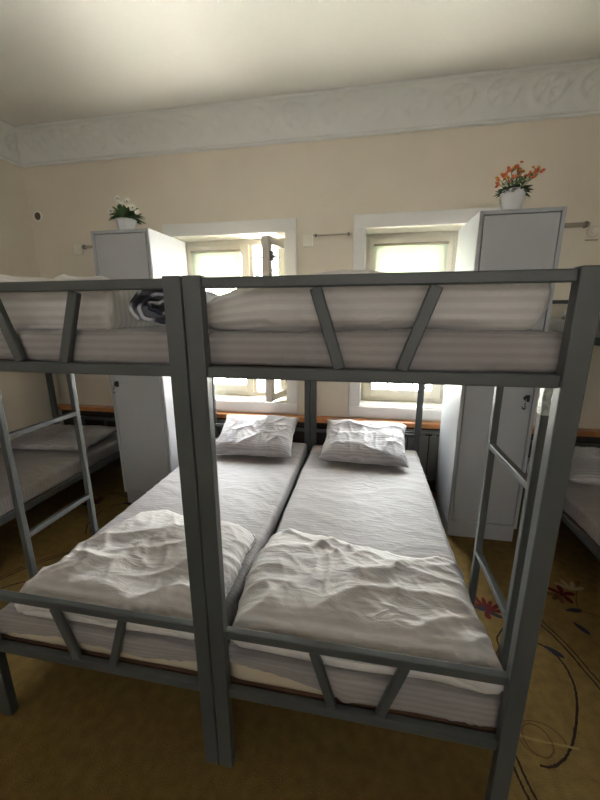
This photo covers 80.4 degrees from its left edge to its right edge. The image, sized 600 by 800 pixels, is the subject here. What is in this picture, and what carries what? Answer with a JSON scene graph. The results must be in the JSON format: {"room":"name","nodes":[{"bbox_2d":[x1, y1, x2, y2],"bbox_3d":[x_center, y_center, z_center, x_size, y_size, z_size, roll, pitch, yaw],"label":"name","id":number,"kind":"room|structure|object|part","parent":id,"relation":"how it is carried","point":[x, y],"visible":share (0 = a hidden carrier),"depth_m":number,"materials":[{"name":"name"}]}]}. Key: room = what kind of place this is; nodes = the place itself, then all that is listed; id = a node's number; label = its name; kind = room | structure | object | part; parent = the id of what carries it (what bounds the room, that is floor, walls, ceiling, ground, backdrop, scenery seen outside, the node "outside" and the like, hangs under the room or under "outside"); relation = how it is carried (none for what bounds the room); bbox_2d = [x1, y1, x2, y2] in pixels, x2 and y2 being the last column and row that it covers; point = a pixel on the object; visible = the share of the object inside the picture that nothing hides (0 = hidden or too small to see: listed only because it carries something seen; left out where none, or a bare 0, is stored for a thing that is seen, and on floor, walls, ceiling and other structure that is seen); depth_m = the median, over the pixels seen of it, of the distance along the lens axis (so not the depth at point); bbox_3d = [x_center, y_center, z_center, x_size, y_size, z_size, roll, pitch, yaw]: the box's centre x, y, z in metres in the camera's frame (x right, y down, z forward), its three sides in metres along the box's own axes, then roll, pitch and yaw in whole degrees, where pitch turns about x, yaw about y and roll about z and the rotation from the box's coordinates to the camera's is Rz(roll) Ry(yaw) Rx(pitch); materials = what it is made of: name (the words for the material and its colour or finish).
{"room":"dormitory","nodes":[
{"label":"dormitory","id":0,"kind":"room"},
{"bbox_2d":[0,159,63,447],"bbox_3d":[-2.842,-0.163,0.816,0.200,2.800,5.040,2,14,10],"label":"wall","id":1,"kind":"structure","parent":0,"point":[24,395],"depth_m":2.93,"materials":[{"name":"paint"}]},
{"bbox_2d":[0,119,21,167],"bbox_3d":[-2.658,-1.420,0.475,0.185,0.202,5.040,2,14,10],"label":"trim","id":2,"kind":"structure","parent":1,"relation":"attached to","point":[9,152],"depth_m":2.75,"materials":[{"name":"white paint"}]},
{"bbox_2d":[0,465,599,799],"bbox_3d":[-0.311,1.309,0.851,5.280,0.102,5.630,2,14,10],"label":"floor","id":3,"kind":"structure","parent":0,"point":[74,733],"depth_m":1.25,"materials":[{"name":"beige carpet"}]},
{"bbox_2d":[0,373,119,525],"bbox_3d":[-2.037,0.151,2.248,0.845,1.508,1.925,2,14,10],"label":"bunk bed","id":4,"kind":"object","parent":3,"relation":"on","point":[31,503],"visible":0.08,"depth_m":2.66,"materials":[{"name":"grey painted metal"}]},
{"bbox_3d":[-2.257,-0.085,3.225,0.045,1.508,0.030,2,14,10],"label":"post","id":5,"kind":"part","parent":4,"relation":"part of","materials":[{"name":"grey metal"}]},
{"bbox_2d":[0,432,118,515],"bbox_3d":[-2.037,0.534,2.337,0.811,0.115,1.864,2,14,10],"label":"mattress","id":6,"kind":"object","parent":4,"relation":"on","point":[38,471],"visible":0.51,"depth_m":2.46,"materials":[{"name":"beige fabric"}]},
{"bbox_2d":[10,424,116,450],"bbox_3d":[-1.910,0.290,2.874,0.702,0.123,0.461,1,14,5],"label":"pillow","id":7,"kind":"object","parent":6,"relation":"on","point":[58,437],"visible":0.82,"depth_m":2.74,"materials":[{"name":"fabric"}]},
{"bbox_3d":[-1.632,0.616,2.284,0.020,0.040,1.869,2,14,10],"label":"rail","id":8,"kind":"part","parent":4,"relation":"part of","materials":[{"name":"grey metal"}]},
{"bbox_3d":[-1.864,0.163,3.204,0.759,0.026,0.022,2,14,10],"label":"rail","id":9,"kind":"part","parent":4,"relation":"part of","materials":[{"name":"grey metal"}]},
{"bbox_2d":[90,228,186,502],"bbox_3d":[-1.109,-0.188,2.698,0.412,1.948,0.497,2,14,10],"label":"locker","id":10,"kind":"object","parent":3,"relation":"on","point":[143,405],"visible":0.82,"depth_m":2.52,"materials":[{"name":"grey"}]},
{"bbox_2d":[107,195,145,229],"bbox_3d":[-1.158,-1.232,2.366,0.249,0.238,0.213,2,14,10],"label":"potted plant","id":11,"kind":"object","parent":10,"relation":"on","point":[124,218],"visible":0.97,"depth_m":2.33,"materials":[{"name":"green plant"}]},
{"bbox_3d":[-1.160,-1.157,2.377,0.138,0.088,0.138,2,14,10],"label":"pot","id":12,"kind":"part","parent":11,"relation":"part of","materials":[{"name":"white ceramic"}]},
{"bbox_3d":[-1.137,-1.304,2.328,0.051,0.050,0.024,2,14,10],"label":"flower","id":13,"kind":"part","parent":11,"relation":"part of","materials":[{"name":"white plant"}]},
{"bbox_3d":[-1.090,-1.254,2.311,0.047,0.046,0.023,2,14,10],"label":"flower","id":14,"kind":"part","parent":11,"relation":"part of","materials":[{"name":"white plant"}]},
{"bbox_2d":[0,276,310,763],"bbox_3d":[-0.507,0.212,1.970,0.845,1.508,1.925,2,14,10],"label":"bunk bed","id":15,"kind":"object","parent":3,"relation":"on","point":[201,680],"visible":0.44,"depth_m":1.07,"materials":[{"name":"grey painted metal"}]},
{"bbox_3d":[-1.074,0.417,1.136,0.045,1.508,0.030,2,14,10],"label":"post","id":16,"kind":"part","parent":15,"relation":"part of","materials":[{"name":"grey metal"}]},
{"bbox_3d":[-0.683,-0.286,0.896,0.759,0.024,0.022,2,14,10],"label":"rail","id":17,"kind":"part","parent":15,"relation":"part of","materials":[{"name":"grey metal"}]},
{"bbox_3d":[-0.682,-0.087,0.944,0.759,0.028,0.022,2,14,10],"label":"rail","id":18,"kind":"part","parent":15,"relation":"part of","materials":[{"name":"grey metal"}]},
{"bbox_3d":[-0.679,0.663,1.126,0.759,0.026,0.022,2,14,10],"label":"rail","id":19,"kind":"part","parent":15,"relation":"part of","materials":[{"name":"grey metal"}]},
{"bbox_3d":[-0.678,0.874,1.177,0.759,0.031,0.022,2,14,10],"label":"rail","id":20,"kind":"part","parent":15,"relation":"part of","materials":[{"name":"grey metal"}]},
{"bbox_2d":[0,325,217,363],"bbox_3d":[-0.511,-0.357,1.828,0.813,0.096,1.863,2,14,10],"label":"mattress","id":21,"kind":"object","parent":15,"relation":"on","point":[132,345],"visible":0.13,"depth_m":0.92,"materials":[{"name":"beige fabric"}]},
{"bbox_2d":[0,274,164,329],"bbox_3d":[-0.758,-0.316,1.157,0.603,0.163,0.435,2,14,10],"label":"quilt","id":22,"kind":"object","parent":21,"relation":"on","point":[98,309],"visible":0.47,"depth_m":0.97,"materials":[{"name":"fabric"}]},
{"bbox_2d":[128,290,218,324],"bbox_3d":[-0.363,-0.285,1.065,0.197,0.111,0.249,2,14,10],"label":"rolled blanket","id":23,"kind":"object","parent":21,"relation":"on","point":[148,305],"visible":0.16,"depth_m":0.98,"materials":[{"name":"grey fabric"}]},
{"bbox_2d":[0,438,306,670],"bbox_3d":[-0.505,0.595,2.059,0.815,0.118,1.865,2,14,10],"label":"mattress","id":24,"kind":"object","parent":15,"relation":"on","point":[254,491],"visible":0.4,"depth_m":1.80,"materials":[{"name":"beige fabric"}]},
{"bbox_2d":[14,510,254,639],"bbox_3d":[-0.589,0.619,1.435,0.735,0.157,0.663,2,14,10],"label":"quilt","id":25,"kind":"object","parent":24,"relation":"on","point":[139,563],"visible":0.75,"depth_m":1.27,"materials":[{"name":"fabric"}]},
{"bbox_2d":[216,415,298,457],"bbox_3d":[-0.328,0.257,2.681,0.604,0.237,0.386,2,14,8],"label":"pillow","id":26,"kind":"object","parent":24,"relation":"on","point":[249,435],"visible":0.99,"depth_m":2.58,"materials":[{"name":"fabric"}]},
{"bbox_3d":[-0.287,0.449,0.993,0.045,1.508,0.030,2,14,10],"label":"post","id":27,"kind":"part","parent":15,"relation":"part of","materials":[{"name":"grey metal"}]},
{"bbox_3d":[-0.727,-0.024,2.946,0.045,1.508,0.030,2,14,10],"label":"post","id":28,"kind":"part","parent":15,"relation":"part of","materials":[{"name":"grey metal"}]},
{"bbox_3d":[-0.334,0.225,2.926,0.759,0.026,0.022,2,14,10],"label":"rail","id":29,"kind":"part","parent":15,"relation":"part of","materials":[{"name":"grey metal"}]},
{"bbox_3d":[-0.102,0.678,2.006,0.020,0.040,1.869,2,14,10],"label":"rail","id":30,"kind":"part","parent":15,"relation":"part of","materials":[{"name":"grey metal"}]},
{"bbox_3d":[0.059,0.008,2.804,0.045,1.508,0.030,2,14,10],"label":"post","id":31,"kind":"part","parent":15,"relation":"part of","materials":[{"name":"grey metal"}]},
{"bbox_2d":[217,419,225,436],"bbox_3d":[-0.570,0.434,3.117,0.950,0.537,0.060,2,14,10],"label":"radiator","id":32,"kind":"object","parent":3,"relation":"on","point":[223,421],"visible":0.06,"depth_m":3.06,"materials":[{"name":"grey metal"}]},
{"bbox_2d":[182,265,599,799],"bbox_3d":[0.328,0.246,1.818,0.846,1.508,1.925,2,14,10],"label":"bunk bed","id":33,"kind":"object","parent":3,"relation":"on","point":[562,392],"visible":0.62,"depth_m":0.86,"materials":[{"name":"grey painted metal"}]},
{"bbox_3d":[-0.239,0.451,0.985,0.045,1.508,0.030,2,14,10],"label":"post","id":34,"kind":"part","parent":33,"relation":"part of","materials":[{"name":"grey metal"}]},
{"bbox_3d":[0.107,0.010,2.795,0.045,1.508,0.030,2,14,10],"label":"post","id":35,"kind":"part","parent":33,"relation":"part of","materials":[{"name":"grey metal"}]},
{"bbox_3d":[0.157,0.908,1.025,0.759,0.031,0.022,2,14,10],"label":"rail","id":36,"kind":"part","parent":33,"relation":"part of","materials":[{"name":"grey metal"}]},
{"bbox_2d":[229,445,501,727],"bbox_3d":[0.327,0.629,1.908,0.814,0.118,1.865,2,14,10],"label":"mattress","id":37,"kind":"object","parent":33,"relation":"on","point":[392,509],"visible":0.55,"depth_m":1.69,"materials":[{"name":"beige fabric"}]},
{"bbox_2d":[318,419,408,467],"bbox_3d":[0.458,0.291,2.539,0.602,0.232,0.388,3,14,12],"label":"pillow","id":38,"kind":"object","parent":37,"relation":"on","point":[347,440],"visible":1,"depth_m":2.44,"materials":[{"name":"fabric"}]},
{"bbox_2d":[232,528,503,693],"bbox_3d":[0.207,0.653,1.264,0.842,0.178,0.617,2,14,10],"label":"quilt","id":39,"kind":"object","parent":37,"relation":"on","point":[329,589],"visible":0.86,"depth_m":1.10,"materials":[{"name":"fabric"}]},
{"bbox_3d":[0.501,0.258,2.775,0.759,0.026,0.022,2,14,10],"label":"rail","id":40,"kind":"part","parent":33,"relation":"part of","materials":[{"name":"grey metal"}]},
{"bbox_3d":[0.156,0.696,0.974,0.759,0.026,0.022,2,14,10],"label":"rail","id":41,"kind":"part","parent":33,"relation":"part of","materials":[{"name":"grey metal"}]},
{"bbox_3d":[0.153,-0.054,0.792,0.759,0.028,0.022,2,14,10],"label":"rail","id":42,"kind":"part","parent":33,"relation":"part of","materials":[{"name":"grey metal"}]},
{"bbox_2d":[209,328,562,372],"bbox_3d":[0.324,-0.323,1.675,0.815,0.098,1.865,2,14,10],"label":"mattress","id":43,"kind":"object","parent":33,"relation":"on","point":[527,351],"visible":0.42,"depth_m":0.78,"materials":[{"name":"beige fabric"}]},
{"bbox_2d":[207,269,550,331],"bbox_3d":[0.182,-0.266,0.972,0.813,0.146,0.419,2,14,10],"label":"quilt","id":44,"kind":"object","parent":43,"relation":"on","point":[513,306],"visible":0.69,"depth_m":0.79,"materials":[{"name":"fabric"}]},
{"bbox_3d":[0.152,-0.252,0.744,0.759,0.024,0.022,2,14,10],"label":"rail","id":45,"kind":"part","parent":33,"relation":"part of","materials":[{"name":"grey metal"}]},
{"bbox_3d":[0.894,0.042,2.652,0.045,1.508,0.030,2,14,10],"label":"post","id":46,"kind":"part","parent":33,"relation":"part of","materials":[{"name":"grey metal"}]},
{"bbox_3d":[0.547,0.482,0.842,0.045,1.508,0.030,2,14,10],"label":"post","id":47,"kind":"part","parent":33,"relation":"part of","materials":[{"name":"grey metal"}]},
{"bbox_2d":[404,429,439,480],"bbox_3d":[0.894,0.493,2.850,0.950,0.537,0.060,2,14,10],"label":"radiator","id":48,"kind":"object","parent":3,"relation":"on","point":[434,440],"visible":0.22,"depth_m":2.78,"materials":[{"name":"grey metal"}]},
{"bbox_2d":[435,206,566,541],"bbox_3d":[1.199,-0.096,2.279,0.412,1.948,0.497,2,14,10],"label":"locker","id":49,"kind":"object","parent":3,"relation":"on","point":[528,238],"visible":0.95,"depth_m":2.12,"materials":[{"name":"grey metal"}]},
{"bbox_2d":[493,160,544,209],"bbox_3d":[1.162,-1.143,1.924,0.190,0.255,0.198,-7,15,-26],"label":"potted plant","id":50,"kind":"object","parent":49,"relation":"on","point":[511,197],"visible":1,"depth_m":1.90,"materials":[{"name":"green plant"}]},
{"bbox_3d":[1.158,-1.077,1.942,0.128,0.118,0.128,2,14,10],"label":"pot","id":51,"kind":"part","parent":50,"relation":"part of","materials":[{"name":"white ceramic"}]},
{"bbox_2d":[525,300,599,560],"bbox_3d":[1.846,0.307,1.542,0.845,1.508,1.925,2,14,10],"label":"bunk bed","id":52,"kind":"object","parent":3,"relation":"on","point":[571,524],"visible":0.02,"depth_m":1.89,"materials":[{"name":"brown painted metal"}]},
{"bbox_3d":[2.016,-0.629,2.268,0.759,0.024,0.022,2,14,10],"label":"rail","id":53,"kind":"part","parent":52,"relation":"part of","materials":[{"name":"grey metal"}]},
{"bbox_3d":[1.445,0.740,1.724,0.020,0.040,1.869,2,14,10],"label":"rail","id":54,"kind":"part","parent":52,"relation":"part of","materials":[{"name":"grey metal"}]},
{"bbox_2d":[526,458,599,545],"bbox_3d":[1.846,0.690,1.632,0.814,0.119,1.867,2,14,10],"label":"mattress","id":55,"kind":"object","parent":52,"relation":"on","point":[582,501],"visible":0.3,"depth_m":1.95,"materials":[{"name":"beige fabric"}]},
{"bbox_2d":[569,446,599,485],"bbox_3d":[1.980,0.418,2.232,0.661,0.154,0.438,3,14,14],"label":"pillow","id":56,"kind":"object","parent":55,"relation":"on","point":[585,465],"visible":0.61,"depth_m":2.17,"materials":[{"name":"fabric"}]},
{"bbox_3d":[2.020,0.319,2.498,0.759,0.026,0.022,2,14,10],"label":"rail","id":57,"kind":"part","parent":52,"relation":"part of","materials":[{"name":"grey metal"}]},
{"bbox_2d":[548,318,599,337],"bbox_3d":[1.843,-0.263,1.402,0.821,0.099,1.870,2,14,10],"label":"mattress","id":58,"kind":"object","parent":52,"relation":"on","point":[555,324],"visible":0.27,"depth_m":2.18,"materials":[{"name":"beige fabric"}]},
{"bbox_2d":[562,310,599,319],"bbox_3d":[1.925,-0.466,1.856,0.780,0.104,0.666,2,14,10],"label":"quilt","id":59,"kind":"object","parent":58,"relation":"on","point":[564,313],"visible":0.05,"depth_m":2.16,"materials":[{"name":"fabric"}]},
{"bbox_3d":[1.441,-0.221,1.491,0.020,0.038,1.869,2,14,10],"label":"rail","id":60,"kind":"part","parent":52,"relation":"part of","materials":[{"name":"grey metal"}]},
{"bbox_2d":[0,0,599,125],"bbox_3d":[-0.322,-1.556,0.156,5.280,0.200,5.630,2,14,10],"label":"ceiling","id":61,"kind":"structure","parent":0,"point":[61,60],"depth_m":1.87,"materials":[{"name":"white paint"}]},
{"bbox_2d":[22,115,599,428],"bbox_3d":[0.158,-0.701,2.984,5.280,2.800,0.450,2,14,10],"label":"wall","id":62,"kind":"structure","parent":0,"point":[322,184],"depth_m":2.57,"materials":[{"name":"paint"}]},
{"bbox_2d":[33,211,41,220],"bbox_3d":[-2.210,-1.548,2.991,0.082,0.082,0.009,2,14,10],"label":"pipe hole","id":63,"kind":"object","parent":62,"relation":"attached to","point":[37,215],"visible":1,"depth_m":2.99,"materials":[{"name":"beige plastic"}]},
{"bbox_2d":[74,244,83,254],"bbox_3d":[-1.864,-1.265,2.987,0.076,0.080,0.021,2,14,10],"label":"wall socket","id":64,"kind":"object","parent":62,"relation":"attached to","point":[78,250],"visible":1,"depth_m":2.98,"materials":[{"name":"beige plastic"}]},
{"bbox_2d":[81,245,91,248],"bbox_3d":[-1.656,-1.272,2.941,0.335,0.032,0.031,2,14,10],"label":"conduit","id":65,"kind":"object","parent":62,"relation":"attached to","point":[82,246],"visible":0.43,"depth_m":2.95,"materials":[{"name":"beige plastic"}]},
{"bbox_2d":[162,218,297,412],"bbox_3d":[-0.531,-0.666,3.007,1.080,1.493,0.521,2,14,10],"label":"window","id":66,"kind":"structure","parent":62,"relation":"in","point":[280,234],"depth_m":2.85,"materials":[{"name":"beige plastic"}]},
{"bbox_2d":[190,249,240,276],"bbox_3d":[-0.701,-1.098,2.973,0.435,0.294,0.018,2,14,10],"label":"roller blind","id":67,"kind":"object","parent":66,"relation":"attached to","point":[207,263],"visible":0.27,"depth_m":2.96,"materials":[{"name":"white fabric"}]},
{"bbox_3d":[-0.673,-0.686,3.115,0.530,1.235,0.060,2,14,10],"label":"sash","id":68,"kind":"part","parent":66,"relation":"part of","materials":[{"name":"beige plastic"}]},
{"bbox_2d":[211,247,277,390],"bbox_3d":[-0.485,-0.719,3.250,0.914,1.365,0.016,2,14,10],"label":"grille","id":69,"kind":"object","parent":66,"relation":"attached to","point":[256,251],"depth_m":3.22,"materials":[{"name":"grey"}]},
{"bbox_3d":[-0.191,-1.013,2.603,0.056,0.151,0.028,6,15,24],"label":"handle","id":70,"kind":"part","parent":66,"relation":"part of","materials":[{"name":"grey metal"}]},
{"bbox_3d":[-0.189,-0.622,2.844,0.060,1.235,0.310,6,15,24],"label":"open sash","id":71,"kind":"part","parent":66,"relation":"part of","materials":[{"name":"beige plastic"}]},
{"bbox_2d":[15,58,599,167],"bbox_3d":[0.095,-1.891,2.374,4.880,0.202,0.185,2,14,10],"label":"trim","id":72,"kind":"structure","parent":62,"relation":"attached to","point":[567,89],"depth_m":2.37,"materials":[{"name":"white paint"}]},
{"bbox_2d":[303,235,312,246],"bbox_3d":[0.058,-1.181,2.639,0.076,0.080,0.021,2,14,10],"label":"wall socket","id":73,"kind":"object","parent":62,"relation":"attached to","point":[307,239],"visible":1,"depth_m":2.63,"materials":[{"name":"beige plastic"}]},
{"bbox_2d":[57,403,599,436],"bbox_3d":[0.112,0.156,2.921,4.880,0.040,0.085,2,14,10],"label":"wooden ledge","id":74,"kind":"object","parent":62,"relation":"attached to","point":[585,432],"visible":0.44,"depth_m":2.87,"materials":[{"name":"brown wood"}]},
{"bbox_2d":[62,410,599,498],"bbox_3d":[0.120,0.440,3.028,4.880,0.562,0.010,2,14,10],"label":"trim","id":75,"kind":"structure","parent":62,"relation":"attached to","point":[298,436],"depth_m":3.00,"materials":[{"name":"brown"}]},
{"bbox_2d":[313,232,350,236],"bbox_3d":[0.235,-1.208,2.597,0.280,0.020,0.025,2,14,10],"label":"conduit","id":76,"kind":"object","parent":62,"relation":"attached to","point":[348,233],"visible":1,"depth_m":2.59,"materials":[{"name":"beige plastic"}]},
{"bbox_2d":[348,207,500,419],"bbox_3d":[0.950,-0.622,2.800,1.070,1.493,0.396,2,14,10],"label":"window","id":77,"kind":"structure","parent":62,"relation":"in","point":[365,400],"depth_m":2.67,"materials":[{"name":"beige plastic"}]},
{"bbox_2d":[373,383,427,389],"bbox_3d":[0.985,-0.660,2.983,0.904,1.365,0.016,2,14,10],"label":"grille","id":78,"kind":"object","parent":77,"relation":"attached to","point":[374,386],"depth_m":3.13,"materials":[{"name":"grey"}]},
{"bbox_3d":[0.841,-0.625,2.840,0.610,1.235,0.060,2,14,10],"label":"sash","id":79,"kind":"part","parent":77,"relation":"part of","materials":[{"name":"beige plastic"}]},
{"bbox_2d":[374,241,448,272],"bbox_3d":[0.831,-1.037,2.695,0.540,0.294,0.018,2,14,10],"label":"roller blind","id":80,"kind":"object","parent":77,"relation":"attached to","point":[413,256],"visible":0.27,"depth_m":2.68,"materials":[{"name":"white fabric"}]},
{"bbox_3d":[1.258,-0.608,2.764,0.220,1.235,0.060,2,14,10],"label":"sash","id":81,"kind":"part","parent":77,"relation":"part of","materials":[{"name":"beige plastic"}]},
{"bbox_2d":[564,221,590,227],"bbox_3d":[1.724,-1.142,2.324,0.300,0.036,0.033,2,14,10],"label":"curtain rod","id":82,"kind":"object","parent":62,"relation":"attached to","point":[587,223],"visible":0.46,"depth_m":2.30,"materials":[{"name":"beige plastic"}]},
{"bbox_2d":[585,226,599,240],"bbox_3d":[1.907,-1.086,2.308,0.070,0.089,0.021,2,14,10],"label":"wall socket","id":83,"kind":"object","parent":62,"relation":"attached to","point":[593,231],"visible":1,"depth_m":2.30,"materials":[{"name":"beige plastic"}]},
{"label":"outside","id":84,"kind":"structure","parent":0,"visible":0},
{"bbox_2d":[215,381,429,389],"bbox_3d":[0.794,0.383,6.779,16.000,0.100,6.490,2,14,10],"label":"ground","id":85,"kind":"structure","parent":84,"point":[277,385],"depth_m":9.62,"materials":[{"name":"white"}]},
{"bbox_2d":[215,265,276,388],"bbox_3d":[-0.830,-1.188,7.159,1.848,2.798,1.807,2,14,10],"label":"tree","id":86,"kind":"object","parent":85,"relation":"on","point":[229,289],"visible":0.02,"depth_m":6.83,"materials":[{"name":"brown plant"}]},
{"bbox_3d":[-0.849,-1.804,7.013,1.883,1.564,1.808,2,14,10],"label":"crown","id":87,"kind":"part","parent":86,"relation":"part of","materials":[{"name":"green plant"}]}
]}

